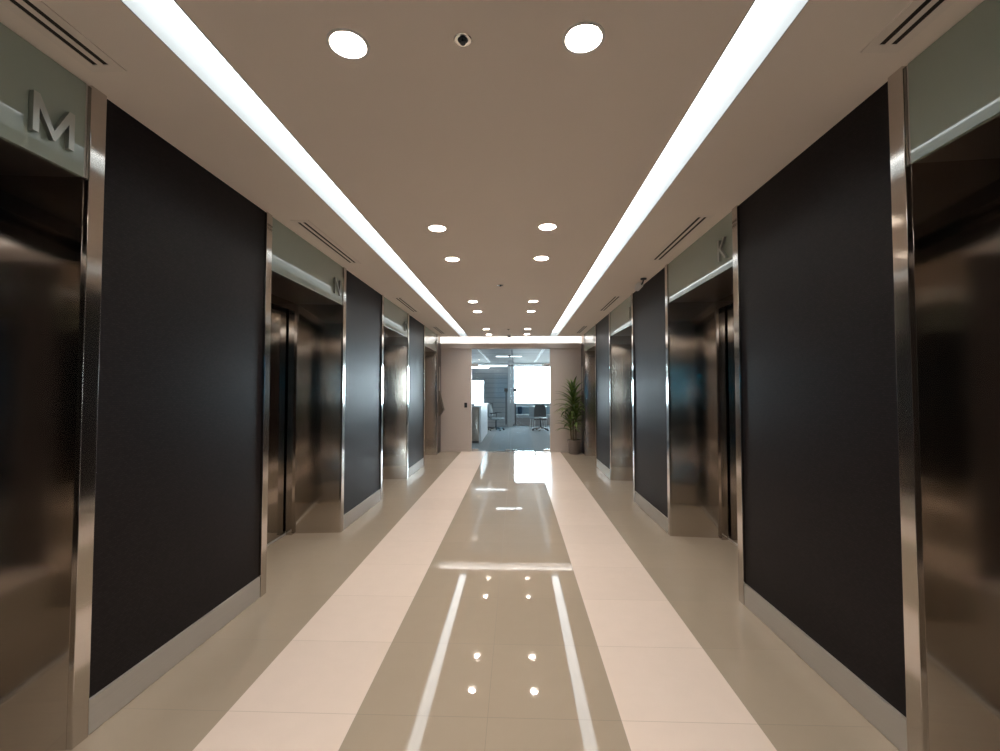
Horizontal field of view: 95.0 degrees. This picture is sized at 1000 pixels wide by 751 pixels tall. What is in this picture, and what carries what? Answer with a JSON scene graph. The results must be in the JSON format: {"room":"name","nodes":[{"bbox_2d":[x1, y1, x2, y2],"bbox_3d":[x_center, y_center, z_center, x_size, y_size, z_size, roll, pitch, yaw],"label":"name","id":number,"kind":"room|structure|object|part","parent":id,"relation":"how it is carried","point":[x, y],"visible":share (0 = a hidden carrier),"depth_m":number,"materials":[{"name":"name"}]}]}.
{"room":"lobby","nodes":[
{"label":"lobby","id":0,"kind":"room"},
{"bbox_2d":[89,99,264,697],"bbox_3d":[-2.075,0.169,2.675,0.645,2.796,1.320,0,-2,2],"label":"wall","id":1,"kind":"structure","parent":0,"point":[177,486],"depth_m":2.44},
{"bbox_2d":[88,577,259,734],"bbox_3d":[-1.746,1.489,2.619,0.014,0.144,1.312,0,-2,2],"label":"baseboard","id":2,"kind":"structure","parent":1,"relation":"attached to","point":[105,703],"depth_m":2.38,"materials":[{"name":"stone"}]},
{"bbox_2d":[344,271,380,514],"bbox_3d":[-1.974,0.267,5.577,0.645,2.796,1.330,0,-2,2],"label":"wall","id":3,"kind":"structure","parent":0,"point":[363,303],"depth_m":5.50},
{"bbox_2d":[344,489,379,528],"bbox_3d":[-1.645,1.588,5.520,0.014,0.144,1.322,0,-2,2],"label":"baseboard","id":4,"kind":"structure","parent":3,"relation":"attached to","point":[360,509],"depth_m":5.42,"materials":[{"name":"stone"}]},
{"bbox_2d":[408,315,423,467],"bbox_3d":[-1.873,0.365,8.468,0.645,2.796,1.300,0,-2,2],"label":"wall","id":5,"kind":"structure","parent":0,"point":[416,329],"depth_m":8.42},
{"bbox_2d":[408,458,422,477],"bbox_3d":[-1.543,1.685,8.412,0.014,0.144,1.292,0,-2,2],"label":"baseboard","id":6,"kind":"structure","parent":5,"relation":"attached to","point":[419,464],"depth_m":8.34,"materials":[{"name":"stone"}]},
{"bbox_2d":[437,342,440,453],"bbox_3d":[-1.785,0.530,10.975,0.645,2.635,0.565,0,-2,2],"label":"wall","id":7,"kind":"structure","parent":0,"point":[439,344],"depth_m":11.04,"materials":[{"name":"beige paint"}]},
{"bbox_2d":[438,391,444,415],"bbox_3d":[-1.403,0.679,11.019,0.115,0.600,0.240,0,-2,2],"label":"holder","id":8,"kind":"object","parent":7,"relation":"attached to","point":[441,406],"visible":1,"depth_m":10.91,"materials":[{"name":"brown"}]},
{"bbox_2d":[62,451,899,750],"bbox_3d":[0.062,1.711,5.446,4.720,0.100,11.520,0,-2,2],"label":"floor","id":9,"kind":"structure","parent":0,"point":[488,600],"depth_m":2.71,"materials":[{"name":"ceramic"}]},
{"bbox_2d":[0,22,106,750],"bbox_3d":[-2.082,0.120,1.225,0.612,2.795,1.578,0,-2,2],"label":"elevator","id":10,"kind":"object","parent":9,"relation":"on","point":[53,123],"visible":1,"depth_m":1.92,"materials":[{"name":"metal"}]},
{"bbox_3d":[-1.806,-1.072,1.256,0.018,0.407,1.406,0,-2,2],"label":"header glass","id":11,"kind":"part","parent":10,"relation":"part of","materials":[{"name":"grey"}]},
{"bbox_3d":[-1.784,-1.050,1.964,0.014,0.403,0.011,0,-2,2],"label":"header edge trim","id":12,"kind":"part","parent":10,"relation":"part of","materials":[{"name":"metal"}]},
{"bbox_3d":[-1.783,0.145,1.967,0.048,2.795,0.073,0,-2,2],"label":"jamb trim","id":13,"kind":"part","parent":10,"relation":"part of","materials":[{"name":"metal"}]},
{"bbox_2d":[258,212,346,596],"bbox_3d":[-1.981,0.218,4.122,0.612,2.795,1.578,0,-2,2],"label":"elevator","id":14,"kind":"object","parent":9,"relation":"on","point":[304,349],"visible":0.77,"depth_m":4.75,"materials":[{"name":"metal"}]},
{"bbox_3d":[-1.735,0.192,3.361,0.048,2.795,0.073,0,-2,2],"label":"jamb trim","id":15,"kind":"part","parent":14,"relation":"part of","materials":[{"name":"metal"}]},
{"bbox_3d":[-2.242,1.610,4.084,0.048,0.010,1.310,0,-2,2],"label":"door sill","id":16,"kind":"part","parent":14,"relation":"part of","materials":[{"name":"metal"}]},
{"bbox_3d":[-2.236,0.449,4.437,0.030,2.326,0.623,0,-2,2],"label":"door panel","id":17,"kind":"part","parent":14,"relation":"part of","materials":[{"name":"metal"}]},
{"bbox_3d":[-2.187,0.421,4.122,0.060,2.389,1.334,0,-2,2],"label":"door frame","id":18,"kind":"part","parent":14,"relation":"part of","materials":[{"name":"metal"}]},
{"bbox_3d":[-1.705,-0.974,4.152,0.018,0.407,1.406,0,-2,2],"label":"header glass","id":19,"kind":"part","parent":14,"relation":"part of","materials":[{"name":"grey glass"}]},
{"bbox_3d":[-1.682,0.243,4.864,0.048,2.795,0.073,0,-2,2],"label":"jamb trim","id":20,"kind":"part","parent":14,"relation":"part of","materials":[{"name":"metal"}]},
{"bbox_2d":[379,295,408,499],"bbox_3d":[-1.879,0.316,7.028,0.612,2.795,1.578,0,-2,2],"label":"elevator","id":21,"kind":"object","parent":9,"relation":"on","point":[394,374],"visible":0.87,"depth_m":7.70,"materials":[{"name":"metal"}]},
{"bbox_3d":[-1.633,0.291,6.267,0.048,2.795,0.073,0,-2,2],"label":"jamb trim","id":22,"kind":"part","parent":21,"relation":"part of","materials":[{"name":"metal"}]},
{"bbox_3d":[-1.604,-0.875,7.059,0.018,0.407,1.406,0,-2,2],"label":"header glass","id":23,"kind":"part","parent":21,"relation":"part of","materials":[{"name":"grey glass"}]},
{"bbox_3d":[-1.580,0.342,7.770,0.048,2.795,0.073,0,-2,2],"label":"jamb trim","id":24,"kind":"part","parent":21,"relation":"part of","materials":[{"name":"metal"}]},
{"bbox_2d":[423,325,437,465],"bbox_3d":[-1.779,0.414,9.905,0.612,2.795,1.578,0,-2,2],"label":"elevator","id":25,"kind":"object","parent":9,"relation":"on","point":[430,339],"visible":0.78,"depth_m":10.58,"materials":[{"name":"metal"}]},
{"bbox_3d":[-1.532,0.388,9.144,0.048,2.795,0.073,0,-2,2],"label":"jamb trim","id":26,"kind":"part","parent":25,"relation":"part of","materials":[{"name":"metal"}]},
{"bbox_3d":[-1.503,-0.778,9.935,0.018,0.407,1.406,0,-2,2],"label":"header glass","id":27,"kind":"part","parent":25,"relation":"part of","materials":[{"name":"grey"}]},
{"bbox_3d":[-1.480,0.439,10.647,0.048,2.795,0.073,0,-2,2],"label":"jamb trim","id":28,"kind":"part","parent":25,"relation":"part of","materials":[{"name":"metal"}]},
{"bbox_2d":[552,376,584,454],"bbox_3d":[1.578,0.923,10.672,0.704,1.829,0.848,0,-2,2],"label":"potted plant","id":29,"kind":"object","parent":9,"relation":"on","point":[574,445],"visible":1,"depth_m":10.71,"materials":[{"name":"green plant"}]},
{"bbox_3d":[1.748,1.672,10.755,0.326,0.338,0.326,0,-2,2],"label":"pot","id":30,"kind":"part","parent":29,"relation":"part of","materials":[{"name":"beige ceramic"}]},
{"bbox_2d":[584,324,596,466],"bbox_3d":[2.207,0.409,9.766,0.612,2.795,1.578,0,-2,2],"label":"elevator","id":31,"kind":"object","parent":9,"relation":"on","point":[590,349],"visible":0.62,"depth_m":10.46,"materials":[{"name":"metal"}]},
{"bbox_3d":[1.960,0.435,10.527,0.048,2.795,0.073,0,-2,2],"label":"jamb trim","id":32,"kind":"part","parent":31,"relation":"part of","materials":[{"name":"metal"}]},
{"bbox_3d":[1.931,-0.782,9.816,0.018,0.407,1.406,0,-2,2],"label":"header glass","id":33,"kind":"part","parent":31,"relation":"part of","materials":[{"name":"grey"}]},
{"bbox_3d":[1.907,0.384,9.024,0.048,2.795,0.073,0,-2,2],"label":"jamb trim","id":34,"kind":"part","parent":31,"relation":"part of","materials":[{"name":"metal"}]},
{"bbox_2d":[609,293,635,501],"bbox_3d":[2.106,0.312,6.889,0.612,2.795,1.578,0,-2,2],"label":"elevator","id":35,"kind":"object","parent":9,"relation":"on","point":[621,319],"visible":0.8,"depth_m":7.57,"materials":[{"name":"metal"}]},
{"bbox_3d":[1.859,0.338,7.650,0.048,2.795,0.073,0,-2,2],"label":"jamb trim","id":36,"kind":"part","parent":35,"relation":"part of","materials":[{"name":"metal"}]},
{"bbox_3d":[1.830,-0.879,6.939,0.018,0.407,1.406,0,-2,2],"label":"header glass","id":37,"kind":"part","parent":35,"relation":"part of","materials":[{"name":"grey glass"}]},
{"bbox_3d":[1.807,0.287,6.147,0.048,2.795,0.073,0,-2,2],"label":"jamb trim","id":38,"kind":"part","parent":35,"relation":"part of","materials":[{"name":"metal"}]},
{"bbox_2d":[665,205,745,604],"bbox_3d":[2.004,0.213,3.982,0.612,2.795,1.578,0,-2,2],"label":"elevator","id":39,"kind":"object","parent":9,"relation":"on","point":[704,388],"visible":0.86,"depth_m":4.63,"materials":[{"name":"metal"}]},
{"bbox_3d":[1.758,0.239,4.744,0.048,2.795,0.073,0,-2,2],"label":"jamb trim","id":40,"kind":"part","parent":39,"relation":"part of","materials":[{"name":"metal"}]},
{"bbox_3d":[1.729,-0.978,4.032,0.018,0.407,1.406,0,-2,2],"label":"header glass","id":41,"kind":"part","parent":39,"relation":"part of","materials":[{"name":"grey glass"}]},
{"bbox_3d":[2.210,0.416,3.969,0.060,2.389,1.334,0,-2,2],"label":"door frame","id":42,"kind":"part","parent":39,"relation":"part of","materials":[{"name":"metal"}]},
{"bbox_3d":[2.281,0.444,4.279,0.030,2.326,0.623,0,-2,2],"label":"door panel","id":43,"kind":"part","parent":39,"relation":"part of","materials":[{"name":"metal"}]},
{"bbox_3d":[1.705,0.188,3.240,0.048,2.795,0.073,0,-2,2],"label":"jamb trim","id":44,"kind":"part","parent":39,"relation":"part of","materials":[{"name":"metal"}]},
{"bbox_2d":[888,0,999,750],"bbox_3d":[1.908,0.115,1.086,0.603,2.795,1.578,0,-2,2],"label":"elevator","id":45,"kind":"object","parent":9,"relation":"on","point":[944,105],"visible":1,"depth_m":1.79,"materials":[{"name":"metal"}]},
{"bbox_3d":[1.657,0.141,1.847,0.048,2.795,0.073,0,-2,2],"label":"jamb trim","id":46,"kind":"part","parent":45,"relation":"part of","materials":[{"name":"metal"}]},
{"bbox_3d":[1.654,-1.054,1.844,0.014,0.403,0.011,0,-2,2],"label":"header edge trim","id":47,"kind":"part","parent":45,"relation":"part of","materials":[{"name":"metal"}]},
{"bbox_3d":[1.627,-1.076,1.136,0.018,0.407,1.406,0,-2,2],"label":"header glass","id":48,"kind":"part","parent":45,"relation":"part of","materials":[{"name":"grey"}]},
{"bbox_2d":[472,368,507,426],"bbox_3d":[-0.868,0.905,18.870,2.406,2.420,0.291,0,-2,0],"label":"wall","id":49,"kind":"structure","parent":0,"point":[495,380],"depth_m":18.79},
{"bbox_2d":[0,0,983,336],"bbox_3d":[0.062,-1.183,5.544,4.720,0.100,11.270,0,-2,2],"label":"ceiling","id":50,"kind":"structure","parent":0,"point":[496,138],"depth_m":2.17,"materials":[{"name":"paint"}]},
{"bbox_2d":[0,0,126,71],"bbox_3d":[-1.633,-1.275,1.287,0.144,0.004,1.210,0,-2,2],"label":"ceiling vent","id":51,"kind":"object","parent":50,"relation":"in","point":[36,13],"visible":1,"depth_m":1.69,"materials":[{"name":"beige metal"}]},
{"bbox_2d":[120,0,467,335],"bbox_3d":[-1.051,-1.191,5.574,0.182,0.122,10.980,0,-2,2],"label":"light","id":52,"kind":"object","parent":50,"relation":"attached to","point":[166,19],"visible":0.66,"depth_m":2.27,"materials":[{"name":"white plastic"}]},
{"bbox_2d":[290,220,360,263],"bbox_3d":[-1.533,-1.178,4.143,0.144,0.004,1.210,0,-2,2],"label":"ceiling vent","id":53,"kind":"object","parent":50,"relation":"in","point":[306,226],"visible":1,"depth_m":4.01,"materials":[{"name":"beige metal"}]},
{"bbox_2d":[326,28,369,59],"bbox_3d":[-0.578,-1.290,1.746,0.158,0.068,0.158,0,-2,2],"label":"recessed light","id":54,"kind":"object","parent":50,"relation":"in","point":[346,43],"visible":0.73,"depth_m":1.78,"materials":[{"name":"white plastic"}]},
{"bbox_2d":[392,297,418,311],"bbox_3d":[-1.431,-1.080,7.060,0.144,0.004,1.210,0,-2,2],"label":"ceiling vent","id":55,"kind":"object","parent":50,"relation":"in","point":[402,301],"visible":1,"depth_m":6.97,"materials":[{"name":"beige metal"}]},
{"bbox_2d":[427,225,446,231],"bbox_3d":[-0.509,-1.223,3.713,0.158,0.068,0.158,0,-2,2],"label":"recessed light","id":56,"kind":"object","parent":50,"relation":"in","point":[436,228],"visible":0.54,"depth_m":3.76,"materials":[{"name":"white plastic"}]},
{"bbox_2d":[431,326,445,333],"bbox_3d":[-1.329,-0.981,9.976,0.144,0.004,1.210,0,-2,2],"label":"ceiling vent","id":57,"kind":"object","parent":50,"relation":"in","point":[436,328],"visible":1,"depth_m":9.82,"materials":[{"name":"beige metal"}]},
{"bbox_2d":[444,257,459,261],"bbox_3d":[-0.479,-1.194,4.582,0.158,0.068,0.158,0,-2,2],"label":"recessed light","id":58,"kind":"object","parent":50,"relation":"in","point":[452,259],"visible":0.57,"depth_m":4.63,"materials":[{"name":"white plastic"}]},
{"bbox_2d":[454,32,471,46],"bbox_3d":[-0.140,-1.260,1.720,0.068,0.030,0.068,0,-2,2],"label":"sprinkler","id":59,"kind":"object","parent":50,"relation":"attached to","point":[462,39],"visible":1,"depth_m":1.72,"materials":[{"name":"silver metal"}]},
{"bbox_2d":[533,256,548,260],"bbox_3d":[0.412,-1.195,4.551,0.158,0.068,0.158,0,-2,2],"label":"recessed light","id":60,"kind":"object","parent":50,"relation":"in","point":[538,258],"visible":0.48,"depth_m":4.60,"materials":[{"name":"white plastic"}]},
{"bbox_2d":[538,223,556,230],"bbox_3d":[0.381,-1.224,3.682,0.158,0.068,0.158,0,-2,2],"label":"recessed light","id":61,"kind":"object","parent":50,"relation":"in","point":[546,226],"visible":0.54,"depth_m":3.73,"materials":[{"name":"white plastic"}]},
{"bbox_2d":[575,326,588,332],"bbox_3d":[1.759,-0.985,9.868,0.144,0.004,1.210,0,-2,2],"label":"ceiling vent","id":62,"kind":"object","parent":50,"relation":"in","point":[582,328],"visible":1,"depth_m":9.80,"materials":[{"name":"beige metal"}]},
{"bbox_2d":[562,21,604,54],"bbox_3d":[0.312,-1.291,1.715,0.158,0.068,0.158,0,-2,2],"label":"recessed light","id":63,"kind":"object","parent":50,"relation":"in","point":[584,37],"visible":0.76,"depth_m":1.75,"materials":[{"name":"white plastic"}]},
{"bbox_2d":[598,296,622,310],"bbox_3d":[1.657,-1.083,6.952,0.144,0.004,1.210,0,-2,2],"label":"ceiling vent","id":64,"kind":"object","parent":50,"relation":"in","point":[613,299],"visible":1,"depth_m":6.89,"materials":[{"name":"beige metal"}]},
{"bbox_2d":[634,278,646,290],"bbox_3d":[1.681,-1.084,5.477,0.079,0.101,0.295,0,-2,2],"label":"security camera","id":65,"kind":"object","parent":50,"relation":"attached to","point":[639,285],"visible":1,"depth_m":5.46,"materials":[{"name":"grey plastic"}]},
{"bbox_2d":[550,0,808,335],"bbox_3d":[1.091,-1.194,5.499,0.185,0.122,10.980,0,-2,2],"label":"light","id":66,"kind":"object","parent":50,"relation":"attached to","point":[765,22],"visible":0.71,"depth_m":2.28,"materials":[{"name":"white plastic"}]},
{"bbox_2d":[649,215,713,260],"bbox_3d":[1.555,-1.182,4.035,0.144,0.004,1.210,0,-2,2],"label":"ceiling vent","id":67,"kind":"object","parent":50,"relation":"in","point":[696,222],"visible":1,"depth_m":3.89,"materials":[{"name":"beige metal"}]},
{"bbox_2d":[860,0,956,52],"bbox_3d":[1.456,-1.279,1.179,0.144,0.004,1.210,0,-2,2],"label":"ceiling vent","id":68,"kind":"object","parent":50,"relation":"in","point":[919,14],"visible":1,"depth_m":1.65,"materials":[{"name":"beige metal"}]},
{"bbox_2d":[508,361,512,426],"bbox_3d":[0.441,0.756,19.207,0.200,2.740,0.250,0,-2,2],"label":"wall column","id":69,"kind":"structure","parent":0,"point":[510,368],"depth_m":19.08,"materials":[{"name":"grey paint"}]},
{"bbox_2d":[472,424,549,451],"bbox_3d":[0.427,2.064,15.884,8.400,0.100,9.300,0,-2,2],"label":"floor","id":70,"kind":"structure","parent":0,"point":[519,437],"depth_m":13.95,"materials":[{"name":"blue carpet"}]},
{"bbox_2d":[472,403,487,442],"bbox_3d":[-1.046,1.439,14.555,1.150,1.060,3.160,0,-2,2],"label":"reception desk","id":71,"kind":"object","parent":70,"relation":"on","point":[480,410],"depth_m":13.01,"materials":[{"name":"white laminate"}]},
{"bbox_3d":[-1.137,1.377,13.028,1.075,0.960,0.040,0,-2,2],"label":"panel","id":72,"kind":"part","parent":71,"relation":"part of","materials":[{"name":"silver metal"}]},
{"bbox_2d":[472,403,487,406],"bbox_3d":[-1.046,0.929,14.572,1.150,0.039,3.160,0,-2,2],"label":"countertop","id":73,"kind":"structure","parent":71,"relation":"on","point":[476,404],"depth_m":14.12,"materials":[{"name":"white laminate"}]},
{"bbox_3d":[-0.516,1.458,14.536,0.050,1.020,3.100,0,-2,2],"label":"panel","id":74,"kind":"part","parent":71,"relation":"part of","materials":[{"name":"white laminate"}]},
{"bbox_2d":[488,403,504,430],"bbox_3d":[-0.171,1.556,17.182,0.602,1.003,0.630,-1,-2,20],"label":"office chair","id":75,"kind":"object","parent":70,"relation":"on","point":[490,411],"visible":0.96,"depth_m":17.15,"materials":[{"name":"grey plastic"}]},
{"bbox_3d":[-0.388,1.311,17.268,0.142,0.460,0.450,-1,-2,20],"label":"backrest","id":76,"kind":"part","parent":75,"relation":"part of","materials":[{"name":"grey"}]},
{"bbox_3d":[-0.149,1.623,17.171,0.460,0.070,0.480,-1,-2,20],"label":"seat","id":77,"kind":"part","parent":75,"relation":"part of","materials":[{"name":"grey"}]},
{"bbox_2d":[516,406,549,424],"bbox_3d":[1.931,1.753,19.987,2.480,0.800,0.780,0,-2,2],"label":"bench sofa","id":78,"kind":"object","parent":70,"relation":"on","point":[521,419],"visible":0.21,"depth_m":19.67,"materials":[{"name":"grey"}]},
{"bbox_2d":[518,406,521,413],"bbox_3d":[0.870,1.508,19.992,0.200,0.340,0.200,0,-2,2],"label":"cushion","id":79,"kind":"object","parent":78,"relation":"on","point":[519,407],"visible":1,"depth_m":19.90,"materials":[{"name":"blue fabric"}]},
{"bbox_2d":[516,414,528,417],"bbox_3d":[1.105,1.755,19.901,0.815,0.129,0.550,0,-2,2],"label":"seat cushion","id":80,"kind":"object","parent":78,"relation":"on","point":[517,415],"depth_m":19.63,"materials":[{"name":"grey fabric"}]},
{"bbox_2d":[516,406,529,413],"bbox_3d":[1.118,1.563,20.282,0.815,0.400,0.180,0,-2,2],"label":"cushion","id":81,"kind":"object","parent":78,"relation":"on","point":[525,409],"depth_m":20.20,"materials":[{"name":"blue fabric"}]},
{"bbox_2d":[546,406,549,413],"bbox_3d":[1.940,1.562,20.253,0.815,0.400,0.180,0,-2,2],"label":"cushion","id":82,"kind":"object","parent":78,"relation":"on","point":[548,407],"depth_m":20.16,"materials":[{"name":"blue fabric"}]},
{"bbox_2d":[529,406,544,426],"bbox_3d":[1.494,1.670,18.408,0.580,0.861,0.530,-1,-2,17],"label":"armchair","id":83,"kind":"object","parent":70,"relation":"on","point":[531,408],"visible":0.53,"depth_m":18.22,"materials":[{"name":"grey fabric"}]},
{"bbox_3d":[1.427,1.437,18.196,0.540,0.409,0.070,-1,-2,17],"label":"backrest","id":84,"kind":"part","parent":83,"relation":"part of","materials":[{"name":"grey fabric"}]},
{"bbox_2d":[532,404,548,430],"bbox_3d":[1.515,1.565,17.091,0.630,0.979,0.602,0,-2,10],"label":"office chair","id":85,"kind":"object","parent":70,"relation":"on","point":[539,410],"visible":1,"depth_m":16.90,"materials":[{"name":"grey plastic"}]},
{"bbox_3d":[1.476,1.297,16.873,0.450,0.460,0.142,0,-2,10],"label":"backrest","id":86,"kind":"part","parent":85,"relation":"part of","materials":[{"name":"grey fabric"}]},
{"bbox_2d":[472,350,549,362],"bbox_3d":[0.431,-0.760,16.090,8.400,0.080,9.080,0,-2,2],"label":"ceiling","id":87,"kind":"structure","parent":0,"point":[478,356],"depth_m":16.79,"materials":[{"name":"white paint"}]},
{"bbox_2d":[472,363,549,423],"bbox_3d":[0.588,0.801,20.527,8.400,2.740,0.100,0,-2,2],"label":"window frame","id":88,"kind":"structure","parent":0,"point":[514,364],"depth_m":20.50,"materials":[{"name":"grey metal"}]},
{"bbox_2d":[514,366,549,403],"bbox_3d":[2.546,0.419,20.471,3.880,1.700,0.060,0,-2,2],"label":"window","id":89,"kind":"structure","parent":88,"relation":"in","point":[514,366],"depth_m":20.48,"materials":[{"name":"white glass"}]},
{"bbox_2d":[441,337,581,450],"bbox_3d":[0.266,0.412,11.340,4.720,2.896,0.300,0,-2,2],"label":"wall","id":90,"kind":"structure","parent":0,"point":[565,363],"depth_m":11.21,"materials":[{"name":"beige paint"}]},
{"bbox_2d":[472,364,510,450],"bbox_3d":[-0.217,0.777,11.227,0.957,2.142,0.135,0,-2,2],"label":"door","id":91,"kind":"structure","parent":90,"relation":"in","point":[473,365],"depth_m":11.18,"materials":[{"name":"clear glass"}]},
{"bbox_3d":[0.150,0.756,11.221,0.026,0.880,0.123,0,-2,2],"label":"pull handle","id":92,"kind":"part","parent":91,"relation":"part of","materials":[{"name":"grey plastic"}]},
{"bbox_2d":[441,343,580,348],"bbox_3d":[0.262,-0.719,11.251,3.430,0.120,0.155,0,-2,2],"label":"trim","id":93,"kind":"structure","parent":90,"relation":"attached to","point":[505,345],"depth_m":11.18,"materials":[{"name":"beige paint"}]},
{"bbox_2d":[441,449,581,451],"bbox_3d":[0.261,1.819,11.140,3.426,0.070,0.006,0,-2,2],"label":"baseboard","id":94,"kind":"structure","parent":90,"relation":"attached to","point":[458,450],"depth_m":11.17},
{"bbox_2d":[511,363,549,450],"bbox_3d":[0.741,0.776,11.194,0.957,2.142,0.135,0,-2,2],"label":"door","id":95,"kind":"structure","parent":90,"relation":"in","point":[544,364],"depth_m":11.16,"materials":[{"name":"clear glass"}]},
{"bbox_3d":[0.374,0.756,11.213,0.026,0.880,0.123,0,-2,2],"label":"pull handle","id":96,"kind":"part","parent":95,"relation":"part of","materials":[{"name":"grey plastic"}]},
{"bbox_2d":[581,342,583,453],"bbox_3d":[2.288,0.525,10.833,0.645,2.635,0.565,0,-2,2],"label":"wall","id":97,"kind":"structure","parent":0,"point":[582,343],"depth_m":10.92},
{"bbox_2d":[596,314,609,468],"bbox_3d":[2.200,0.360,8.326,0.645,2.796,1.300,0,-2,2],"label":"wall","id":98,"kind":"structure","parent":0,"point":[602,327],"depth_m":8.30,"materials":[{"name":"grey metal"}]},
{"bbox_2d":[597,459,609,478],"bbox_3d":[1.871,1.681,8.293,0.014,0.144,1.292,0,-2,2],"label":"baseboard","id":99,"kind":"structure","parent":98,"relation":"attached to","point":[601,466],"depth_m":8.24,"materials":[{"name":"stone"}]},
{"bbox_2d":[634,267,667,517],"bbox_3d":[2.099,0.262,5.434,0.645,2.796,1.330,0,-2,2],"label":"wall","id":100,"kind":"structure","parent":0,"point":[649,301],"depth_m":5.36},
{"bbox_2d":[635,491,667,532],"bbox_3d":[1.769,1.584,5.401,0.014,0.144,1.322,0,-2,2],"label":"baseboard","id":101,"kind":"structure","parent":100,"relation":"attached to","point":[655,514],"depth_m":5.28,"materials":[{"name":"stone"}]},
{"bbox_2d":[739,81,905,716],"bbox_3d":[1.997,0.164,2.533,0.645,2.796,1.320,0,-2,2],"label":"wall","id":102,"kind":"structure","parent":0,"point":[822,484],"depth_m":2.32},
{"bbox_2d":[744,584,906,750],"bbox_3d":[1.668,1.485,2.499,0.014,0.144,1.312,0,-2,2],"label":"baseboard","id":103,"kind":"structure","parent":102,"relation":"attached to","point":[882,715],"depth_m":2.25,"materials":[{"name":"stone"}]}
]}

